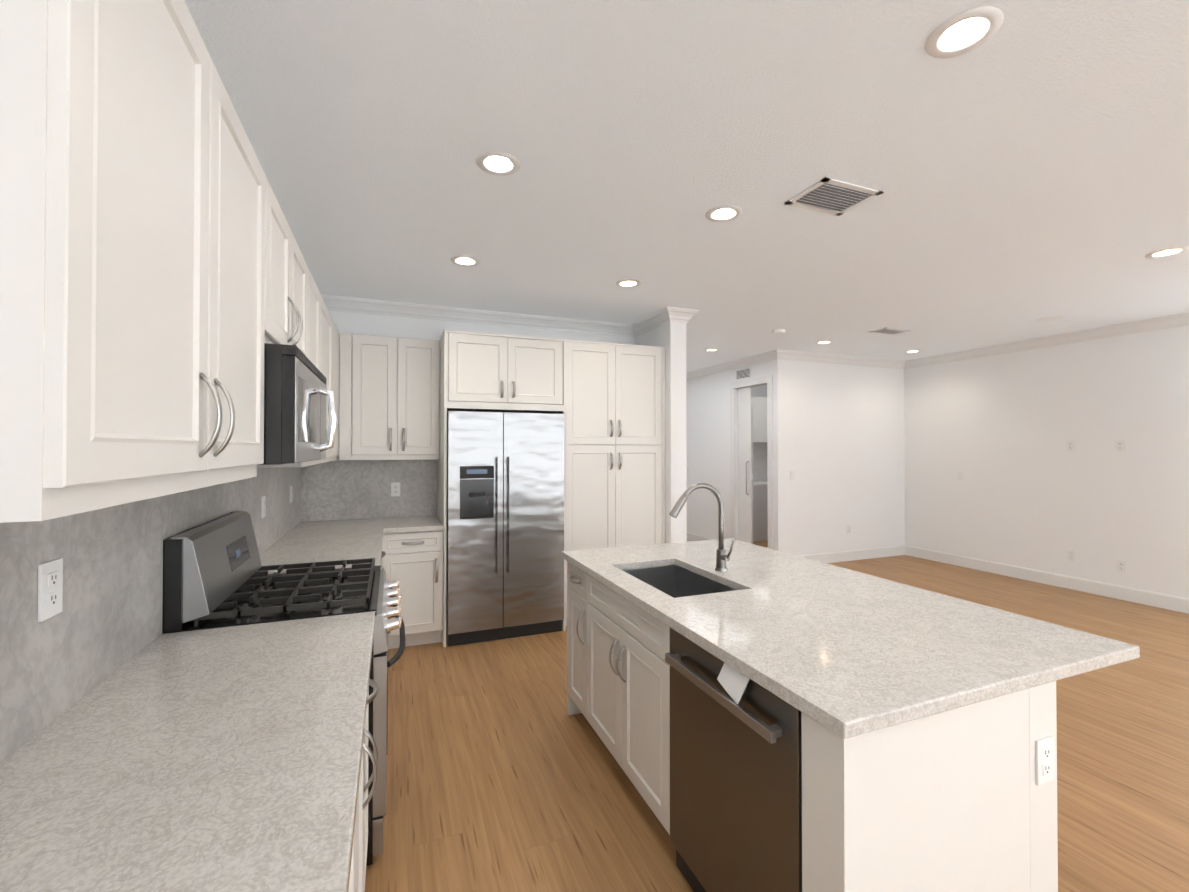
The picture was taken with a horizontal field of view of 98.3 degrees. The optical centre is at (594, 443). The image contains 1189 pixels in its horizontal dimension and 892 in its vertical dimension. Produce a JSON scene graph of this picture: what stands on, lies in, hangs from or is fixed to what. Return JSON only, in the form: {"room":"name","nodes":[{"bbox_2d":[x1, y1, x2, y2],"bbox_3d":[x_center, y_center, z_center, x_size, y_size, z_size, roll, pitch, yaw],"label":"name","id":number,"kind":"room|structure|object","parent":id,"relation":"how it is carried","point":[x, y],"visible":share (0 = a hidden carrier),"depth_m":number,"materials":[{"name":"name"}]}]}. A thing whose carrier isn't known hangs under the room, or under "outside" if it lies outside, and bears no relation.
{"room":"kitchen","nodes":[
{"label":"kitchen","id":0,"kind":"room"},
{"bbox_2d":[164,467,301,538],"bbox_3d":[-1.083,0.143,0.726,0.120,2.715,7.390,0,-1,-21],"label":"wall","id":1,"kind":"structure","parent":0,"point":[301,467],"depth_m":2.10,"materials":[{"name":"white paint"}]},
{"bbox_2d":[0,0,264,522],"bbox_3d":[-0.977,-0.389,1.093,0.338,0.975,1.075,0,-1,-21],"label":"upper cabinet","id":2,"kind":"object","parent":1,"relation":"attached to","point":[132,255],"visible":1,"depth_m":0.79,"materials":[{"name":"white paint"}]},
{"bbox_2d":[0,467,300,762],"bbox_3d":[-1.228,0.346,1.277,0.012,0.488,5.985,0,-1,-21],"label":"backsplash","id":3,"kind":"structure","parent":1,"relation":"attached to","point":[105,623],"depth_m":1.23,"materials":[{"name":"stone"}]},
{"bbox_2d":[38,558,62,621],"bbox_3d":[-1.136,0.304,1.075,0.008,0.116,0.072,0,-1,-21],"label":"outlet","id":4,"kind":"object","parent":3,"relation":"attached to","point":[50,588],"visible":1,"depth_m":1.07,"materials":[{"name":"white plastic"}]},
{"bbox_2d":[261,496,265,517],"bbox_3d":[-1.836,0.350,2.852,0.008,0.116,0.072,0,-1,-21],"label":"outlet","id":5,"kind":"object","parent":3,"relation":"attached to","point":[263,505],"visible":1,"depth_m":2.84,"materials":[{"name":"white plastic"}]},
{"bbox_2d":[290,486,292,502],"bbox_3d":[-2.144,0.358,3.633,0.008,0.116,0.072,0,-1,-21],"label":"outlet","id":6,"kind":"object","parent":3,"relation":"attached to","point":[291,492],"visible":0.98,"depth_m":3.62,"materials":[{"name":"white plastic"}]},
{"bbox_2d":[264,177,306,355],"bbox_3d":[-1.331,-0.595,1.995,0.338,0.545,0.850,0,-1,-21],"label":"upper cabinet","id":7,"kind":"object","parent":1,"relation":"attached to","point":[285,293],"visible":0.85,"depth_m":1.93,"materials":[{"name":"white paint"}]},
{"bbox_2d":[258,343,336,464],"bbox_3d":[-1.278,-0.124,2.014,0.456,0.390,0.845,0,-1,-21],"label":"microwave","id":8,"kind":"object","parent":7,"relation":"attached to","point":[296,391],"visible":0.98,"depth_m":1.68,"materials":[{"name":"silver metal"}]},
{"bbox_2d":[257,266,319,467],"bbox_3d":[-1.574,-0.374,2.609,0.338,0.975,0.460,0,-1,-21],"label":"upper cabinet","id":9,"kind":"object","parent":1,"relation":"attached to","point":[313,326],"visible":0.04,"depth_m":2.63,"materials":[{"name":"white paint"}]},
{"bbox_2d":[315,294,334,463],"bbox_3d":[-1.788,-0.369,3.104,0.302,0.975,0.614,0,-1,-21],"label":"upper cabinet","id":10,"kind":"object","parent":1,"relation":"attached to","point":[329,355],"depth_m":3.28,"materials":[{"name":"white paint"}]},
{"bbox_2d":[335,326,339,459],"bbox_3d":[-2.047,-0.363,3.762,0.302,0.975,0.800,0,-1,-21],"label":"upper cabinet","id":11,"kind":"object","parent":1,"relation":"attached to","point":[337,337],"depth_m":3.81,"materials":[{"name":"white paint"}]},
{"bbox_2d":[329,311,635,344],"bbox_3d":[-0.991,0.180,4.669,2.940,2.715,0.120,0,-1,-21],"label":"wall","id":12,"kind":"structure","parent":0,"point":[345,322],"depth_m":4.43,"materials":[{"name":"white paint"}]},
{"bbox_2d":[301,459,436,521],"bbox_3d":[-1.843,0.374,4.259,1.027,0.488,0.012,0,-1,-21],"label":"backsplash","id":13,"kind":"structure","parent":12,"relation":"attached to","point":[344,489],"depth_m":4.24,"materials":[{"name":"stone"}]},
{"bbox_2d":[391,482,399,495],"bbox_3d":[-1.670,0.384,4.315,0.072,0.116,0.008,0,-1,-21],"label":"outlet","id":14,"kind":"object","parent":13,"relation":"attached to","point":[395,488],"visible":1,"depth_m":4.31,"materials":[{"name":"white plastic"}]},
{"bbox_2d":[339,333,439,459],"bbox_3d":[-1.647,-0.360,4.167,0.737,0.975,0.338,0,-1,-21],"label":"upper cabinet","id":15,"kind":"object","parent":12,"relation":"attached to","point":[389,397],"visible":1,"depth_m":4.04,"materials":[{"name":"white paint"}]},
{"bbox_2d":[321,294,628,336],"bbox_3d":[-0.905,-1.125,4.606,2.862,0.105,0.080,0,-1,-21],"label":"crown molding","id":16,"kind":"structure","parent":12,"relation":"attached to","point":[333,303],"depth_m":4.53,"materials":[{"name":"white paint"}]},
{"bbox_2d":[636,321,687,542],"bbox_3d":[0.106,0.194,6.154,0.160,2.715,3.480,0,-1,-21],"label":"wall","id":17,"kind":"structure","parent":0,"point":[671,336],"depth_m":4.55,"materials":[{"name":"white paint"}]},
{"bbox_2d":[629,306,680,336],"bbox_3d":[0.544,-1.124,4.748,0.098,0.105,0.682,0,-1,-21],"label":"crown molding","id":18,"kind":"structure","parent":17,"relation":"attached to","point":[665,315],"depth_m":4.69,"materials":[{"name":"white paint"}]},
{"bbox_2d":[680,308,698,322],"bbox_3d":[0.219,-1.111,6.177,0.105,0.105,3.580,0,-1,-21],"label":"crown molding","id":19,"kind":"structure","parent":17,"relation":"attached to","point":[686,314],"depth_m":4.53,"materials":[{"name":"white paint"}]},
{"bbox_2d":[184,0,1188,372],"bbox_3d":[1.930,-1.230,3.350,7.640,0.080,10.340,0,-1,-21],"label":"ceiling","id":20,"kind":"structure","parent":0,"point":[1026,166],"depth_m":2.16,"materials":[{"name":"white paint"}]},
{"bbox_2d":[450,256,479,266],"bbox_3d":[-0.841,-1.217,3.344,0.188,0.065,0.188,0,-1,-21],"label":"recessed light","id":21,"kind":"object","parent":20,"relation":"in","point":[468,261],"visible":0.73,"depth_m":3.38,"materials":[{"name":"white paint"}]},
{"bbox_2d":[476,151,519,175],"bbox_3d":[-0.412,-1.227,2.202,0.188,0.065,0.188,0,-1,-21],"label":"recessed light","id":22,"kind":"object","parent":20,"relation":"in","point":[498,163],"visible":0.81,"depth_m":2.22,"materials":[{"name":"white paint"}]},
{"bbox_2d":[616,279,640,287],"bbox_3d":[0.250,-1.212,3.795,0.188,0.065,0.188,0,-1,-21],"label":"recessed light","id":23,"kind":"object","parent":20,"relation":"in","point":[627,283],"visible":0.73,"depth_m":3.83,"materials":[{"name":"white paint"}]},
{"bbox_2d":[705,348,719,351],"bbox_3d":[1.456,-1.188,6.355,0.188,0.065,0.188,0,-1,-21],"label":"recessed light","id":24,"kind":"object","parent":20,"relation":"in","point":[712,349],"visible":0.44,"depth_m":6.38,"materials":[{"name":"white paint"}]},
{"bbox_2d":[705,205,741,221],"bbox_3d":[0.671,-1.223,2.671,0.188,0.065,0.188,0,-1,-21],"label":"recessed light","id":25,"kind":"object","parent":20,"relation":"in","point":[724,213],"visible":0.81,"depth_m":2.70,"materials":[{"name":"white paint"}]},
{"bbox_2d":[772,329,784,334],"bbox_3d":[1.907,-1.156,5.318,0.130,0.030,0.130,0,-1,-21],"label":"smoke detector","id":26,"kind":"object","parent":20,"relation":"attached to","point":[778,331],"visible":1,"depth_m":5.27,"materials":[{"name":"white plastic"}]},
{"bbox_2d":[815,340,832,343],"bbox_3d":[2.636,-1.193,5.896,0.188,0.065,0.188,0,-1,-21],"label":"recessed light","id":27,"kind":"object","parent":20,"relation":"in","point":[824,342],"visible":0.42,"depth_m":5.92,"materials":[{"name":"white paint"}]},
{"bbox_2d":[784,177,882,215],"bbox_3d":[1.159,-1.191,2.498,0.360,0.012,0.260,0,-1,-21],"label":"ceiling vent","id":28,"kind":"object","parent":20,"relation":"in","point":[831,196],"visible":1,"depth_m":2.49,"materials":[{"name":"white metal"}]},
{"bbox_2d":[869,328,909,334],"bbox_3d":[3.068,-1.165,5.345,0.360,0.011,0.200,0,-1,-21],"label":"ceiling vent","id":29,"kind":"object","parent":20,"relation":"in","point":[890,331],"visible":0.98,"depth_m":5.33,"materials":[{"name":"white metal"}]},
{"bbox_2d":[904,350,921,352],"bbox_3d":[3.997,-1.188,6.453,0.188,0.065,0.188,0,-1,-21],"label":"recessed light","id":30,"kind":"object","parent":20,"relation":"in","point":[911,351],"visible":0.33,"depth_m":6.47,"materials":[{"name":"white paint"}]},
{"bbox_2d":[925,6,1003,58],"bbox_3d":[1.085,-1.234,1.512,0.188,0.065,0.188,0,-1,-21],"label":"recessed light","id":31,"kind":"object","parent":20,"relation":"in","point":[964,32],"visible":0.96,"depth_m":1.52,"materials":[{"name":"white paint"}]},
{"bbox_2d":[1035,316,1062,321],"bbox_3d":[4.279,-1.172,4.834,0.200,0.006,0.200,0,-1,-21],"label":"ceiling vent","id":32,"kind":"object","parent":20,"relation":"in","point":[1051,318],"visible":0.9,"depth_m":4.81,"materials":[{"name":"white paint"}]},
{"bbox_2d":[1145,246,1188,257],"bbox_3d":[3.559,-1.218,3.196,0.188,0.065,0.188,0,-1,-21],"label":"recessed light","id":33,"kind":"object","parent":20,"relation":"in","point":[1166,252],"visible":0.56,"depth_m":3.21,"materials":[{"name":"white paint"}]},
{"bbox_2d":[688,359,787,552],"bbox_3d":[1.930,0.207,7.512,0.120,2.715,2.290,0,-1,-21],"label":"wall","id":34,"kind":"structure","parent":0,"point":[708,396],"depth_m":7.57,"materials":[{"name":"white paint"}]},
{"bbox_2d":[687,532,713,540],"bbox_3d":[1.693,1.500,7.913,0.014,0.134,1.352,0,-1,-21],"label":"baseboard","id":35,"kind":"structure","parent":34,"relation":"attached to","point":[692,537],"depth_m":8.12,"materials":[{"name":"white paint"}]},
{"bbox_2d":[686,349,784,379],"bbox_3d":[1.847,-1.099,7.457,0.080,0.105,2.390,0,-1,-21],"label":"crown molding","id":36,"kind":"structure","parent":34,"relation":"attached to","point":[775,354],"depth_m":7.10,"materials":[{"name":"white paint"}]},
{"bbox_2d":[736,367,750,379],"bbox_3d":[2.043,-0.958,7.057,0.009,0.135,0.320,0,-1,-21],"label":"air vent","id":37,"kind":"object","parent":34,"relation":"in","point":[743,373],"visible":1,"depth_m":7.05,"materials":[{"name":"white metal"}]},
{"bbox_2d":[738,387,752,543],"bbox_3d":[2.067,0.388,7.106,0.082,2.325,0.278,0,-1,-21],"label":"laundry door","id":38,"kind":"structure","parent":34,"relation":"in","point":[745,464],"depth_m":7.08,"materials":[{"name":"white paint"}]},
{"bbox_2d":[730,375,772,548],"bbox_3d":[2.152,0.346,6.921,0.140,2.425,0.860,0,-1,-21],"label":"door frame","id":39,"kind":"structure","parent":34,"relation":"attached to","point":[768,380],"depth_m":6.60,"materials":[{"name":"white paint"}]},
{"bbox_2d":[753,397,766,442],"bbox_3d":[2.631,-0.408,8.862,1.850,0.770,0.338,0,-1,-21],"label":"upper cabinet","id":40,"kind":"object","parent":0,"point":[759,419],"visible":0.07,"depth_m":8.76,"materials":[{"name":"white paint"}]},
{"bbox_2d":[365,540,1188,891],"bbox_3d":[1.930,1.555,3.324,7.640,0.060,10.340,0,-1,-21],"label":"floor","id":41,"kind":"structure","parent":0,"point":[505,772],"depth_m":2.39,"materials":[{"name":"brown wood"}]},
{"bbox_2d":[162,511,405,865],"bbox_3d":[-1.160,0.908,2.091,0.730,1.210,0.752,0,-1,-21],"label":"gas range","id":42,"kind":"object","parent":41,"relation":"on","point":[215,574],"visible":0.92,"depth_m":1.84,"materials":[{"name":"silver metal"}]},
{"bbox_2d":[348,839,353,891],"bbox_3d":[-0.680,1.061,0.742,0.644,0.880,0.600,0,-1,-21],"label":"base cabinet","id":43,"kind":"object","parent":41,"relation":"on","point":[351,884],"depth_m":1.07,"materials":[{"name":"white paint"}]},
{"bbox_2d":[354,678,377,891],"bbox_3d":[-0.927,1.067,1.368,0.644,0.880,0.746,0,-1,-21],"label":"base cabinet","id":44,"kind":"object","parent":41,"relation":"on","point":[361,838],"visible":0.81,"depth_m":1.44,"materials":[{"name":"white paint"}]},
{"bbox_2d":[381,551,385,573],"bbox_3d":[-1.800,1.087,3.585,0.644,0.880,1.284,0,-1,-21],"label":"base cabinet","id":45,"kind":"object","parent":41,"relation":"on","point":[383,553],"visible":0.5,"depth_m":3.44,"materials":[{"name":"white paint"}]},
{"bbox_2d":[260,515,442,573],"bbox_3d":[-1.505,0.628,3.383,1.040,0.035,1.885,0,-1,-21],"label":"countertop","id":46,"kind":"structure","parent":45,"relation":"on","point":[320,541],"depth_m":3.27,"materials":[{"name":"stone"}]},
{"bbox_2d":[381,530,442,648],"bbox_3d":[-1.449,1.092,4.068,0.432,0.880,0.644,0,-1,-21],"label":"base cabinet","id":47,"kind":"object","parent":41,"relation":"on","point":[412,562],"visible":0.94,"depth_m":3.83,"materials":[{"name":"white paint"}]},
{"bbox_2d":[437,329,565,646],"bbox_3d":[-0.794,0.337,4.321,0.964,2.395,0.666,0,-1,-21],"label":"surround","id":48,"kind":"object","parent":41,"relation":"on","point":[487,372],"visible":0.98,"depth_m":4.04,"materials":[{"name":"white paint"}]},
{"bbox_2d":[446,411,563,645],"bbox_3d":[-0.782,0.646,4.290,0.914,1.775,0.721,0,-1,-21],"label":"refrigerator","id":49,"kind":"object","parent":41,"relation":"on","point":[505,531],"visible":0.94,"depth_m":3.99,"materials":[{"name":"silver metal"}]},
{"bbox_2d":[566,339,664,625],"bbox_3d":[0.091,0.338,4.678,0.940,2.400,0.648,0,-1,-21],"label":"pantry cabinet","id":50,"kind":"object","parent":41,"relation":"on","point":[615,444],"visible":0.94,"depth_m":4.41,"materials":[{"name":"white paint"}]},
{"bbox_2d":[753,471,767,541],"bbox_3d":[2.611,1.030,8.627,0.690,1.090,0.680,0,-1,-21],"label":"washer","id":51,"kind":"object","parent":41,"relation":"on","point":[760,510],"visible":0.27,"depth_m":8.29,"materials":[{"name":"white metal"}]},
{"bbox_2d":[561,555,1057,891],"bbox_3d":[0.530,1.074,2.136,0.818,0.880,1.908,0,-1,-21],"label":"kitchen island","id":52,"kind":"object","parent":41,"relation":"on","point":[761,718],"depth_m":1.35,"materials":[{"name":"white paint"}]},
{"bbox_2d":[665,628,801,891],"bbox_3d":[0.649,1.060,1.631,0.668,0.899,0.622,0,-1,-21],"label":"dishwasher","id":53,"kind":"object","parent":52,"relation":"in","point":[735,732],"depth_m":1.49,"materials":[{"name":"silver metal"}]},
{"bbox_2d":[561,540,1139,742],"bbox_3d":[0.705,0.617,2.200,1.150,0.035,1.950,0,-1,-21],"label":"island countertop","id":54,"kind":"structure","parent":52,"relation":"on","point":[866,654],"depth_m":1.57,"materials":[{"name":"white stone"}]},
{"bbox_2d":[621,563,732,594],"bbox_3d":[0.366,0.740,2.350,0.418,0.232,0.668,0,-1,-21],"label":"sink","id":55,"kind":"object","parent":54,"relation":"in","point":[673,578],"depth_m":2.64,"materials":[{"name":"grey metal"}]},
{"bbox_2d":[669,483,736,570],"bbox_3d":[0.495,0.392,2.381,0.311,0.417,0.106,0,-1,-21],"label":"faucet","id":56,"kind":"object","parent":54,"relation":"on","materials":[{"name":"grey metal"}]},
{"bbox_2d":[1035,735,1054,785],"bbox_3d":[1.206,0.847,1.374,0.072,0.116,0.008,0,-1,-21],"label":"outlet","id":57,"kind":"object","parent":52,"relation":"attached to","point":[1044,753],"visible":1,"depth_m":1.37,"materials":[{"name":"white plastic"}]},
{"bbox_3d":[-0.039,1.045,-0.886,0.644,0.880,1.100,0,-1,-21],"label":"base cabinet","id":58,"kind":"object","parent":41,"relation":"on","visible":0},
{"bbox_2d":[0,611,374,891],"bbox_3d":[-0.459,0.598,0.160,0.625,0.035,3.347,0,-1,-21],"label":"countertop","id":59,"kind":"structure","parent":58,"relation":"on","point":[225,759],"depth_m":0.92,"materials":[{"name":"stone"}]},
{"bbox_2d":[788,360,903,555],"bbox_3d":[3.363,0.201,6.916,2.070,2.715,0.130,0,-1,-21],"label":"wall","id":60,"kind":"structure","parent":0,"point":[876,457],"depth_m":6.83,"materials":[{"name":"white paint"}]},
{"bbox_2d":[790,471,794,479],"bbox_3d":[2.510,0.405,6.501,0.072,0.116,0.011,0,-1,-21],"label":"light switch","id":61,"kind":"object","parent":60,"relation":"attached to","point":[792,475],"visible":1,"depth_m":6.50,"materials":[{"name":"white plastic"}]},
{"bbox_2d":[781,350,904,368],"bbox_3d":[3.305,-1.105,6.791,2.100,0.105,0.080,0,-1,-21],"label":"crown molding","id":62,"kind":"structure","parent":60,"relation":"attached to","point":[789,355],"depth_m":6.78,"materials":[{"name":"white paint"}]},
{"bbox_2d":[847,525,850,533],"bbox_3d":[3.393,1.138,6.844,0.072,0.116,0.008,0,-1,-21],"label":"electrical outlet","id":63,"kind":"object","parent":60,"relation":"attached to","point":[848,529],"visible":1,"depth_m":6.84,"materials":[{"name":"white plastic"}]},
{"bbox_2d":[798,545,905,562],"bbox_3d":[3.313,1.490,6.811,2.220,0.134,0.025,0,-1,-21],"label":"baseboard","id":64,"kind":"structure","parent":60,"relation":"attached to","point":[841,556],"depth_m":6.88,"materials":[{"name":"white paint"}]},
{"bbox_2d":[904,325,1188,598],"bbox_3d":[5.428,0.180,4.715,0.120,2.715,10.340,0,-1,-21],"label":"wall","id":65,"kind":"structure","parent":0,"point":[1005,421],"depth_m":5.55,"materials":[{"name":"white paint"}]},
{"bbox_2d":[905,312,1188,368],"bbox_3d":[5.757,-1.135,3.614,0.080,0.105,7.788,0,-1,-21],"label":"crown molding","id":66,"kind":"structure","parent":65,"relation":"attached to","point":[1178,320],"depth_m":5.51,"materials":[{"name":"white paint"}]},
{"bbox_2d":[906,545,1188,613],"bbox_3d":[5.788,1.460,3.602,0.014,0.134,7.788,0,-1,-21],"label":"baseboard","id":67,"kind":"structure","parent":65,"relation":"attached to","point":[1164,601],"depth_m":5.52,"materials":[{"name":"white paint"}]},
{"bbox_2d":[1066,441,1074,450],"bbox_3d":[5.064,0.025,5.465,0.008,0.116,0.072,0,-1,-21],"label":"electrical outlet","id":68,"kind":"object","parent":65,"relation":"attached to","point":[1070,445],"visible":1,"depth_m":5.46,"materials":[{"name":"white plastic"}]},
{"bbox_2d":[1067,549,1075,560],"bbox_3d":[5.064,1.185,5.454,0.008,0.116,0.072,0,-1,-21],"label":"electrical outlet","id":69,"kind":"object","parent":65,"relation":"attached to","point":[1071,555],"visible":1,"depth_m":5.45,"materials":[{"name":"white plastic"}]},
{"bbox_2d":[1115,440,1124,451],"bbox_3d":[5.210,0.021,5.092,0.008,0.116,0.072,0,-1,-21],"label":"electrical outlet","id":70,"kind":"object","parent":65,"relation":"attached to","point":[1119,445],"visible":1,"depth_m":5.09,"materials":[{"name":"white plastic"}]},
{"bbox_2d":[1116,560,1125,572],"bbox_3d":[5.210,1.211,5.081,0.008,0.116,0.072,0,-1,-21],"label":"electrical outlet","id":71,"kind":"object","parent":65,"relation":"attached to","point":[1121,565],"visible":1,"depth_m":5.08,"materials":[{"name":"white plastic"}]}
]}

